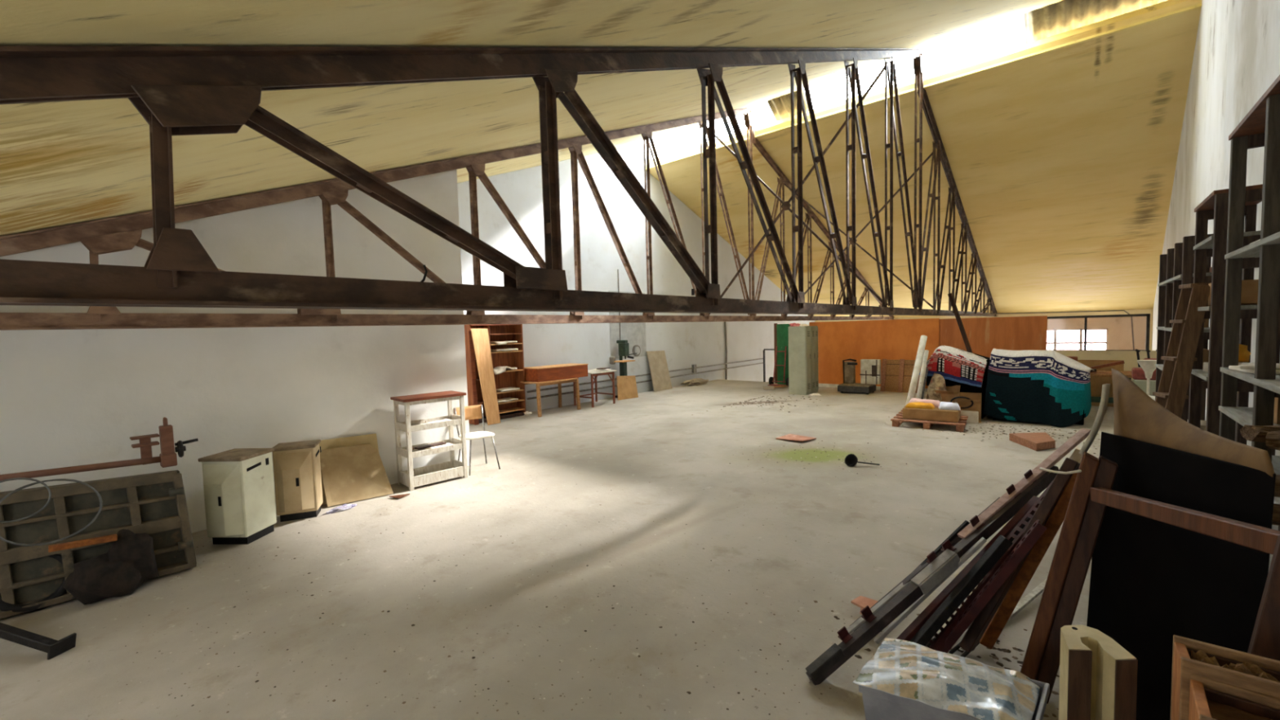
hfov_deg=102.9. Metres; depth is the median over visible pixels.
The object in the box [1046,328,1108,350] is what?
window
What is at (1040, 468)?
twine
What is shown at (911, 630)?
metal bar
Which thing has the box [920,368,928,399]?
paper roll
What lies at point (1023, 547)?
slotted angle
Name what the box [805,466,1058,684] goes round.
rail
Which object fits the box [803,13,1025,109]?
skylight
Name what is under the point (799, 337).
locker
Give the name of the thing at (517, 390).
shelf
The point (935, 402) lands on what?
folded cloth
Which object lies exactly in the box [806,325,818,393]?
locker
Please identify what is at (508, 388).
paper stack
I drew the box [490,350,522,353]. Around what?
shelf
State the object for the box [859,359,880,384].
crate
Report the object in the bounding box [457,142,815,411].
wall
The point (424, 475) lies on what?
tray
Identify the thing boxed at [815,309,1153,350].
wall
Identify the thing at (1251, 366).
stack
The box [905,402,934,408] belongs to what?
folded cloth
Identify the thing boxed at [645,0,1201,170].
skylight
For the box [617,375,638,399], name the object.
cardboard sheet
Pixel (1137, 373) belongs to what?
machine
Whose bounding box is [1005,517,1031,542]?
metal bar
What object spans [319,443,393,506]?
sheet
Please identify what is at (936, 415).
cardboard box
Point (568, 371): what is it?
wooden box
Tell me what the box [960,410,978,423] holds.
paper stack
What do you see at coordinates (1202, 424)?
cardboard box
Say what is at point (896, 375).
plywood panel
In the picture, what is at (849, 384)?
scale
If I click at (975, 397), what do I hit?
cardboard box
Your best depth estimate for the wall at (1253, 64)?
4.19 m
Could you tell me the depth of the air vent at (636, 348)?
13.97 m
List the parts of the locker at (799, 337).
door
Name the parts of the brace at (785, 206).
plate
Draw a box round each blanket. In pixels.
[919,345,986,386]
[982,348,1094,426]
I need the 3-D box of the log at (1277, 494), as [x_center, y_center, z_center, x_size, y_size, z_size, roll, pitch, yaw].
[2.676,0.515,2.029,0.440,0.095,0.138,1,4,34]
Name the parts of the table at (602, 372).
leg, leg, leg, leg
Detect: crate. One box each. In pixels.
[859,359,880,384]
[926,347,990,418]
[1169,634,1279,719]
[1188,673,1279,719]
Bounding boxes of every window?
[1046,313,1150,351]
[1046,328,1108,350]
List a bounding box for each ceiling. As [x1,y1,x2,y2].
[0,0,1062,236]
[645,0,1201,317]
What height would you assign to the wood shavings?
0.091 m
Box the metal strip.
[846,580,911,634]
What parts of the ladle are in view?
handle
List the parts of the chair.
backrest, frame, leg, seat, leg, leg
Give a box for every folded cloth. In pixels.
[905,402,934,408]
[908,398,940,407]
[938,401,960,410]
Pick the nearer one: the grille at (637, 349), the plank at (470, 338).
the plank at (470, 338)
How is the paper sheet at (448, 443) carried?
on the open shelf unit at (412, 477)
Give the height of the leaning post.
2.342 m
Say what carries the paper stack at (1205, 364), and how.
on the rack at (1215, 206)
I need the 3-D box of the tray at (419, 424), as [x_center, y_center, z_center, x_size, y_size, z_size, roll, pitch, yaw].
[-2.510,0.748,6.114,0.684,0.085,0.374,-5,5,-45]
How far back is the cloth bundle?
3.61 m
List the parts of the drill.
motor, feed handle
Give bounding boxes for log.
[1240,424,1279,442]
[1265,431,1279,450]
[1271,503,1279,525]
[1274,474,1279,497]
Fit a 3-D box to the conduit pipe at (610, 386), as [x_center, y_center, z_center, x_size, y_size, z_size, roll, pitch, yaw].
[1.155,0.482,15.443,0.044,0.091,11.158,1,4,41]
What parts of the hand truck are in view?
toe plate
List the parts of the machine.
lever, lever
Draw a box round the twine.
[1039,466,1081,474]
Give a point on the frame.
(1092, 492)
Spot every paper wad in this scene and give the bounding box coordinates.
[524,410,531,415]
[809,393,821,396]
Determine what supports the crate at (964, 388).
on the floor
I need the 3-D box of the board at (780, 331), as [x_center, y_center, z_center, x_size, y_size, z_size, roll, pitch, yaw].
[4.266,-0.163,14.846,0.750,1.824,0.050,1,4,41]
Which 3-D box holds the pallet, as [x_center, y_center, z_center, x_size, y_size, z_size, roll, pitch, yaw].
[5.009,1.031,8.794,1.060,0.119,1.180,1,4,36]
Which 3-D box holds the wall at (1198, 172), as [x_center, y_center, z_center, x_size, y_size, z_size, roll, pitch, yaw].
[11.161,-1.695,10.614,0.150,10.200,15.623,2,5,43]
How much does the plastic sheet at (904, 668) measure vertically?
0.099 m
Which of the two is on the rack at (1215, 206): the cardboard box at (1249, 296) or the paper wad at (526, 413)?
the cardboard box at (1249, 296)
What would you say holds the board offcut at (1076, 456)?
on the batten
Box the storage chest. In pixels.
[986,358,1047,424]
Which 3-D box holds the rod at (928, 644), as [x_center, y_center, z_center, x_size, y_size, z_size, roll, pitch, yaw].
[1.786,1.505,2.919,0.641,0.028,0.018,-4,4,-38]
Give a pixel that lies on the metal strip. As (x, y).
(890, 596)
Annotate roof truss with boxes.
[0,45,997,316]
[0,106,894,330]
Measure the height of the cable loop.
0.207 m
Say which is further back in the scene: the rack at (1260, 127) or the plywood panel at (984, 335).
the plywood panel at (984, 335)
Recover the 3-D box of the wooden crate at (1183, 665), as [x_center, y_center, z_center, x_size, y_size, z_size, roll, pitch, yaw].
[1.587,0.889,1.156,0.520,0.300,0.130,1,4,39]
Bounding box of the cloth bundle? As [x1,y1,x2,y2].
[1238,343,1250,362]
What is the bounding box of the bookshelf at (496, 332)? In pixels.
[464,324,525,424]
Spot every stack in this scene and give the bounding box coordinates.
[490,340,517,344]
[490,347,518,351]
[493,366,517,374]
[496,386,519,391]
[497,397,518,402]
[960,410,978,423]
[1203,361,1244,372]
[1228,365,1279,374]
[1240,362,1279,370]
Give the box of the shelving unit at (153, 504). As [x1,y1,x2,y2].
[0,417,198,618]
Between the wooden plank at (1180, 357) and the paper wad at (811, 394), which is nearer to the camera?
the wooden plank at (1180, 357)
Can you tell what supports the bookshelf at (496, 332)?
on the floor
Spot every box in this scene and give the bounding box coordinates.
[524,363,588,382]
[691,364,697,373]
[902,404,960,422]
[933,385,959,402]
[957,391,981,422]
[1186,419,1205,430]
[1202,348,1208,368]
[1204,319,1208,327]
[1208,279,1258,306]
[1273,397,1279,424]
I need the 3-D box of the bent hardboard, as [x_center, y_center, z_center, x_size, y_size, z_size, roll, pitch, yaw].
[2.150,0.271,2.097,0.096,0.385,1.096,0,4,21]
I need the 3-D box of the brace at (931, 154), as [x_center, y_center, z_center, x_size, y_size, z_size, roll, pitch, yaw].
[5.078,-2.842,12.176,3.474,3.407,0.040,1,4,41]
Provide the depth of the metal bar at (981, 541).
2.71 m
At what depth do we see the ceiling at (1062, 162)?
11.88 m
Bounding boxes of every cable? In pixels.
[617,269,620,340]
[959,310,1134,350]
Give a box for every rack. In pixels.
[1155,234,1213,421]
[1188,184,1279,455]
[1218,75,1279,570]
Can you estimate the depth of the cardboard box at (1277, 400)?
2.59 m
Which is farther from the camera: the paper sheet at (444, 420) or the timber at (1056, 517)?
the paper sheet at (444, 420)
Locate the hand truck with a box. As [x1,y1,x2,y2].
[767,346,788,386]
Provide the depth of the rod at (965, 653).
2.64 m
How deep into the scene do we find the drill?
13.18 m
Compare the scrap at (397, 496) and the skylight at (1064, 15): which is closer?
the scrap at (397, 496)
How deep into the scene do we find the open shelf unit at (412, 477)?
6.03 m
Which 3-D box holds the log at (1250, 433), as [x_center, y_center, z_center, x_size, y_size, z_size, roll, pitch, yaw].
[2.787,0.311,2.125,0.375,0.081,0.132,0,4,26]
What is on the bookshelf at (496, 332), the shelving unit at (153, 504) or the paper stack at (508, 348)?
the paper stack at (508, 348)
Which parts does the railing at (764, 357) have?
post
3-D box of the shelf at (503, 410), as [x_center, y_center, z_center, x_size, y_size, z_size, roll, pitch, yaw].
[-2.798,1.063,10.640,0.285,0.020,0.760,1,4,41]
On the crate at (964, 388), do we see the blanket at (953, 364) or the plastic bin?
the blanket at (953, 364)
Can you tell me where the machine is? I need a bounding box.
[1131,348,1156,380]
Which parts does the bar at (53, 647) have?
plate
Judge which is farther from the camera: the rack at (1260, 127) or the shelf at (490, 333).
the shelf at (490, 333)
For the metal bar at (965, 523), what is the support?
on the floor
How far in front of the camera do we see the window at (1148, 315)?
10.57 m
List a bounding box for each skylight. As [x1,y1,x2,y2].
[637,101,775,159]
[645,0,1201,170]
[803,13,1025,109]
[1023,0,1168,44]
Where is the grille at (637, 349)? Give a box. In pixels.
[634,346,639,354]
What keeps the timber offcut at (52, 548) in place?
on the sack
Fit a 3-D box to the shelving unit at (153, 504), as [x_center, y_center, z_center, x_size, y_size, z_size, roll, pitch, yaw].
[-4.146,1.077,3.493,0.698,1.168,1.769,1,4,41]
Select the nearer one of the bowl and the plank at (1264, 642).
the plank at (1264, 642)
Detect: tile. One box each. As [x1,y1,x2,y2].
[775,433,816,441]
[851,595,878,614]
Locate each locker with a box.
[788,325,810,395]
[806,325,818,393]
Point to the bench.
(1094, 399)
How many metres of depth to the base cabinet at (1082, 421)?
8.30 m
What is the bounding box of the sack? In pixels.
[63,528,159,604]
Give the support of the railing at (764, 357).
on the floor
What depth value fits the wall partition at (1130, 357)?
10.54 m
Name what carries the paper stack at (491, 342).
on the bookshelf at (496, 332)
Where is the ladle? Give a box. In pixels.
[844,453,879,466]
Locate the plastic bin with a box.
[858,677,1049,719]
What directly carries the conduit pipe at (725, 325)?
attached to the wall at (685, 344)
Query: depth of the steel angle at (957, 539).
2.92 m
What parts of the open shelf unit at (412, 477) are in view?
post, post, rail, wooden strip, post, post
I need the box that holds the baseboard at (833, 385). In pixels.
[818,383,927,391]
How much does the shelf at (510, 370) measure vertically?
0.020 m
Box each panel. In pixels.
[808,318,939,388]
[880,359,922,393]
[938,315,1047,357]
[1086,431,1275,719]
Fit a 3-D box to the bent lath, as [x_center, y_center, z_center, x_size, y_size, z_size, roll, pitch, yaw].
[2.147,0.275,2.401,0.233,0.313,0.036,-3,4,-23]
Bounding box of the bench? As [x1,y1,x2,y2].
[1089,370,1132,403]
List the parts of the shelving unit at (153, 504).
wire coil, wire coil, rail, rail, bed plate, rail, plate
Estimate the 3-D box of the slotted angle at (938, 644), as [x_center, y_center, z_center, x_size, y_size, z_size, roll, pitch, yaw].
[1.808,1.088,2.625,0.726,0.934,0.062,-2,3,1]
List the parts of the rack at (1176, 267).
post, post, post, post, post, cross rail, cross rail, cross rail, post, cross rail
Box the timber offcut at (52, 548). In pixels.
[48,533,117,552]
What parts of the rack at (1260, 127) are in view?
post, cross rail, cross rail, cross rail, post, cross rail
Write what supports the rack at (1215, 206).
on the floor
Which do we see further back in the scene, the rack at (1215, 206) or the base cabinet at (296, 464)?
the base cabinet at (296, 464)
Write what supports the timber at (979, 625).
on the floor
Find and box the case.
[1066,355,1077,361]
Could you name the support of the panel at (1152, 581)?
on the floor
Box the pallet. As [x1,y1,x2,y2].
[890,409,968,431]
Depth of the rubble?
15.54 m
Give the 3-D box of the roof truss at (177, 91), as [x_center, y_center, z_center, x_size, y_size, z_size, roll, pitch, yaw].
[5.123,-3.286,9.504,0.160,5.007,24.830,1,4,41]
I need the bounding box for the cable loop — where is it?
[950,396,973,408]
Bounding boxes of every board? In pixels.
[773,323,799,384]
[1058,624,1137,719]
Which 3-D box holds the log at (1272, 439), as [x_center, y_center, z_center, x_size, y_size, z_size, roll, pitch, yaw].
[2.685,0.334,1.976,0.135,0.085,0.331,-4,4,-37]
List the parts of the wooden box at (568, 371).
lid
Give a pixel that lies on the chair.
(471, 412)
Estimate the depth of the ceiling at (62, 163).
3.08 m
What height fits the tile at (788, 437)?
0.035 m
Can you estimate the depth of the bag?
9.21 m
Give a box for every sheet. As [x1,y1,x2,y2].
[319,433,378,505]
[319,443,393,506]
[424,442,453,449]
[425,418,450,423]
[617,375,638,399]
[646,350,672,391]
[766,88,808,120]
[852,637,1039,719]
[1077,360,1124,406]
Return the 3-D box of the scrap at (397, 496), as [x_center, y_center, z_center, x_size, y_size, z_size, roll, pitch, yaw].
[-2.627,1.478,5.578,0.146,0.010,0.146,0,4,25]
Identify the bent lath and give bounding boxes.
[1078,383,1110,454]
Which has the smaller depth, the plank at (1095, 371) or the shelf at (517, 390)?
the plank at (1095, 371)
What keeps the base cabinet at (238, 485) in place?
on the floor
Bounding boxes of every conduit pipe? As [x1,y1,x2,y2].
[527,358,763,392]
[527,362,763,399]
[724,321,727,379]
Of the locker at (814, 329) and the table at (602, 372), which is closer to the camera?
the table at (602, 372)
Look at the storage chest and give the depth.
8.84 m
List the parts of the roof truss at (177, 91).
post, gusset plate, gusset plate, gusset plate, post, gusset plate, gusset plate, post, gusset plate, gusset plate, post, gusset plate, gusset plate, post, gusset plate, gusset plate, post, gusset plate, post, gusset plate, post, gusset plate, post, post, post, post, post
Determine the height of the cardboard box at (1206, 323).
0.160 m
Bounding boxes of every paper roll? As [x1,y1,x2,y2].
[904,335,927,419]
[915,350,928,399]
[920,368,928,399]
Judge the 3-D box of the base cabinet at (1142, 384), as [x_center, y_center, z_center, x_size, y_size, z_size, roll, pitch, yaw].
[8.308,0.670,8.242,0.500,0.720,0.500,1,4,41]
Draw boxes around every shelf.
[489,333,521,334]
[490,342,522,345]
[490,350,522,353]
[496,389,524,394]
[497,399,524,404]
[498,407,524,413]
[504,368,523,372]
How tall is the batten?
0.536 m
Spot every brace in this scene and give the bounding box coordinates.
[706,65,888,314]
[784,152,933,315]
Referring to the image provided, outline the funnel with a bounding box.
[1137,360,1156,395]
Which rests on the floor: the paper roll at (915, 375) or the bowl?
the paper roll at (915, 375)
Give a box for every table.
[520,377,580,417]
[573,369,617,407]
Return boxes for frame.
[1020,451,1279,703]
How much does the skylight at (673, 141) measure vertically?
0.500 m
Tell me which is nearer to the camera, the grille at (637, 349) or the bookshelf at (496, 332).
the bookshelf at (496, 332)
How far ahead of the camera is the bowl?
6.33 m
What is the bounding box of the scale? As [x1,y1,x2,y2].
[837,358,875,394]
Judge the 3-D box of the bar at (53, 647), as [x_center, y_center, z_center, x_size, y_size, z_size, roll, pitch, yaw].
[-3.664,1.578,2.958,0.773,0.213,0.120,-1,3,8]
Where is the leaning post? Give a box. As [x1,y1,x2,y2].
[947,293,972,352]
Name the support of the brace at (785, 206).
attached to the roof truss at (177, 91)
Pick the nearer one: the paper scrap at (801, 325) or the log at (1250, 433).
the log at (1250, 433)
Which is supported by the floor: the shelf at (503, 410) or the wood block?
the wood block
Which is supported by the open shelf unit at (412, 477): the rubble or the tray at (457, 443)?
the tray at (457, 443)
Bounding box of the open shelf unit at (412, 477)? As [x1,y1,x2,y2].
[390,390,467,490]
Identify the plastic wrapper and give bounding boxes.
[321,503,357,515]
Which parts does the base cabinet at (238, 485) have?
door, lid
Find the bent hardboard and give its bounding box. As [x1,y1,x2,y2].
[1111,368,1275,493]
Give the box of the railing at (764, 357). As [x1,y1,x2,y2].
[763,348,773,382]
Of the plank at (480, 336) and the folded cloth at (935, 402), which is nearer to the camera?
the folded cloth at (935, 402)
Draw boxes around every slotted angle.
[924,480,1053,651]
[942,519,1047,653]
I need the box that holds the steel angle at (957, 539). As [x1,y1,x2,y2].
[850,497,999,631]
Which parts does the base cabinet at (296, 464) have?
door, lid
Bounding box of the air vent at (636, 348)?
[632,344,640,356]
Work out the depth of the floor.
3.58 m
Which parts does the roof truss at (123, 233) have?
post, gusset plate, gusset plate, gusset plate, post, gusset plate, gusset plate, gusset plate, post, gusset plate, post, gusset plate, gusset plate, post, gusset plate, post, gusset plate, post, gusset plate, post, post, post, post, post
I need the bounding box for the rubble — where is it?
[680,377,708,386]
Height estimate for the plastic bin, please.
0.363 m
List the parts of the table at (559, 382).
leg, leg, leg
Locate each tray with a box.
[395,413,462,431]
[397,437,462,457]
[399,459,464,487]
[596,367,610,369]
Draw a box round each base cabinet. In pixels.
[198,448,276,544]
[271,439,323,521]
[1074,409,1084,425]
[1132,377,1155,396]
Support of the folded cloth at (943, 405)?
on the cardboard box at (936, 415)
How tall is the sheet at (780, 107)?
0.590 m
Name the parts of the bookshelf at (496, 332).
panel, panel, rail, panel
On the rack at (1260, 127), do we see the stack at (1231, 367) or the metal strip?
the stack at (1231, 367)
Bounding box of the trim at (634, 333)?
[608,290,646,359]
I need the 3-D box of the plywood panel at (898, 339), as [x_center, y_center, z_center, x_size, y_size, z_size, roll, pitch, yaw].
[6.082,-0.180,13.536,3.241,1.733,0.030,1,4,41]
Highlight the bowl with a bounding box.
[844,453,857,466]
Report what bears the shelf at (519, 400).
attached to the bookshelf at (496, 332)
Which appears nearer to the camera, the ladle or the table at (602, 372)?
the ladle
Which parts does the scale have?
handle frame, platform plate, frame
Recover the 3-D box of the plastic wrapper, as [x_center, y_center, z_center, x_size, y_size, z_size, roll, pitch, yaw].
[-3.058,1.507,5.207,0.143,0.045,0.338,1,4,41]
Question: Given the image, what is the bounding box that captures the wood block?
[1008,432,1055,450]
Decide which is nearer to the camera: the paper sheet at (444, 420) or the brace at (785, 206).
the paper sheet at (444, 420)
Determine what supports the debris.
on the floor
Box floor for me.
[0,379,1114,719]
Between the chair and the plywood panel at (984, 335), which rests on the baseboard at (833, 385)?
the plywood panel at (984, 335)
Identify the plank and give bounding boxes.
[468,330,479,425]
[471,328,500,425]
[1089,371,1111,373]
[1090,360,1124,368]
[1152,282,1211,417]
[1247,533,1279,660]
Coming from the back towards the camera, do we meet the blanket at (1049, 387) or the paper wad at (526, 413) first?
the paper wad at (526, 413)
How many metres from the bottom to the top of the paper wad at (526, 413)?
0.103 m
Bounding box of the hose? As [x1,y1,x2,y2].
[0,554,66,613]
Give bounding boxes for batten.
[957,428,1091,537]
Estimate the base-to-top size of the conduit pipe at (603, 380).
0.102 m
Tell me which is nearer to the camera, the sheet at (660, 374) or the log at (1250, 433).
the log at (1250, 433)
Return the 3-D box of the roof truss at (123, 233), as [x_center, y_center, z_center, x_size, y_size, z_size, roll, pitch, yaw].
[2.443,-3.348,11.800,0.160,5.007,24.830,1,4,41]
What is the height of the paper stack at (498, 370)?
0.150 m
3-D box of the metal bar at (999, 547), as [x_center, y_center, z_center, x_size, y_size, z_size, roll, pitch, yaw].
[1.594,1.209,2.581,0.512,0.657,0.045,-1,3,6]
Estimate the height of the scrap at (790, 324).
0.089 m
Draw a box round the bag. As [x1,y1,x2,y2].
[926,373,946,401]
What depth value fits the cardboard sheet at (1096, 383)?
10.00 m
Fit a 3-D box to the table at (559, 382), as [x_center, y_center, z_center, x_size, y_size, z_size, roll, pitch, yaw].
[-1.979,0.781,11.208,0.720,0.720,1.220,1,4,41]
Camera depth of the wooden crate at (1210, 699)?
1.20 m
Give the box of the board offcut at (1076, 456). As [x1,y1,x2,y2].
[1069,448,1083,462]
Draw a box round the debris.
[118,393,1100,717]
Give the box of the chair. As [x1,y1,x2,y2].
[453,404,500,475]
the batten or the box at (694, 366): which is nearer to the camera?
the batten
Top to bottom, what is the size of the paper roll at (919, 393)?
1.234 m
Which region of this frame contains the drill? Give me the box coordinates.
[608,340,636,398]
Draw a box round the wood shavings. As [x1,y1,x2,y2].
[1191,649,1279,682]
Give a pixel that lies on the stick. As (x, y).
(1021, 604)
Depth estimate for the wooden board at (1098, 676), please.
1.47 m
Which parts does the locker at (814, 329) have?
door, door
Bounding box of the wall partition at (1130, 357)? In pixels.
[1053,350,1156,381]
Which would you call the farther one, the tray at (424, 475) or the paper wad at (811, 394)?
the paper wad at (811, 394)
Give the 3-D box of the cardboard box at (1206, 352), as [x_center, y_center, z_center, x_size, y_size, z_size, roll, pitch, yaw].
[5.370,-0.001,4.977,0.210,0.210,0.310,1,4,41]
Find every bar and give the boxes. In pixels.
[0,622,76,659]
[874,537,986,644]
[896,495,1039,640]
[910,534,1013,645]
[912,520,969,571]
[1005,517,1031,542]
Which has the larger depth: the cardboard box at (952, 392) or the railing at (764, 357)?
the railing at (764, 357)
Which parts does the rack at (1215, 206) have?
post, cross rail, cross rail, post, cross rail, cross rail, post, cross rail, cross rail, cross rail, post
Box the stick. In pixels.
[1007,577,1047,622]
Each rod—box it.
[926,631,941,647]
[948,641,960,653]
[960,640,979,657]
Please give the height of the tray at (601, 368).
0.030 m
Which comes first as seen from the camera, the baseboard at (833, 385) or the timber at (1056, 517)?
the timber at (1056, 517)
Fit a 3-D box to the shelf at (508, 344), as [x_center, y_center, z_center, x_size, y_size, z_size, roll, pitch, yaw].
[-2.837,-0.328,10.557,0.285,0.020,0.760,1,4,41]
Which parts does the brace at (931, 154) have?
plate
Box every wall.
[0,169,470,533]
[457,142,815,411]
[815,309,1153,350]
[1151,0,1229,420]
[1222,0,1279,530]
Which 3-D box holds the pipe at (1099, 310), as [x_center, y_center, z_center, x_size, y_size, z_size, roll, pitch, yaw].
[7.810,-0.749,13.042,6.990,1.211,0.021,1,4,41]
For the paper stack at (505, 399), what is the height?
0.049 m
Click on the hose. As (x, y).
(17, 607)
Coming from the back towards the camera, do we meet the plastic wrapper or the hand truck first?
the hand truck
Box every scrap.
[389,493,409,498]
[789,323,799,326]
[799,324,809,326]
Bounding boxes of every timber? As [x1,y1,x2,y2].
[959,457,1079,652]
[979,472,1077,648]
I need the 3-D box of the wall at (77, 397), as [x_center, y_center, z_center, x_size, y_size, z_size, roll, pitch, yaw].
[-4.111,-0.466,4.759,0.150,4.094,5.320,1,4,41]
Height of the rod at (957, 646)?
0.058 m
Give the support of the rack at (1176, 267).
on the floor
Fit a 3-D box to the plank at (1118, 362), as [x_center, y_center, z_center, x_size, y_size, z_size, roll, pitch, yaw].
[8.534,0.094,9.320,0.453,0.175,0.140,1,4,41]
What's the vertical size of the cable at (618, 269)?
2.192 m
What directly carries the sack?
on the floor

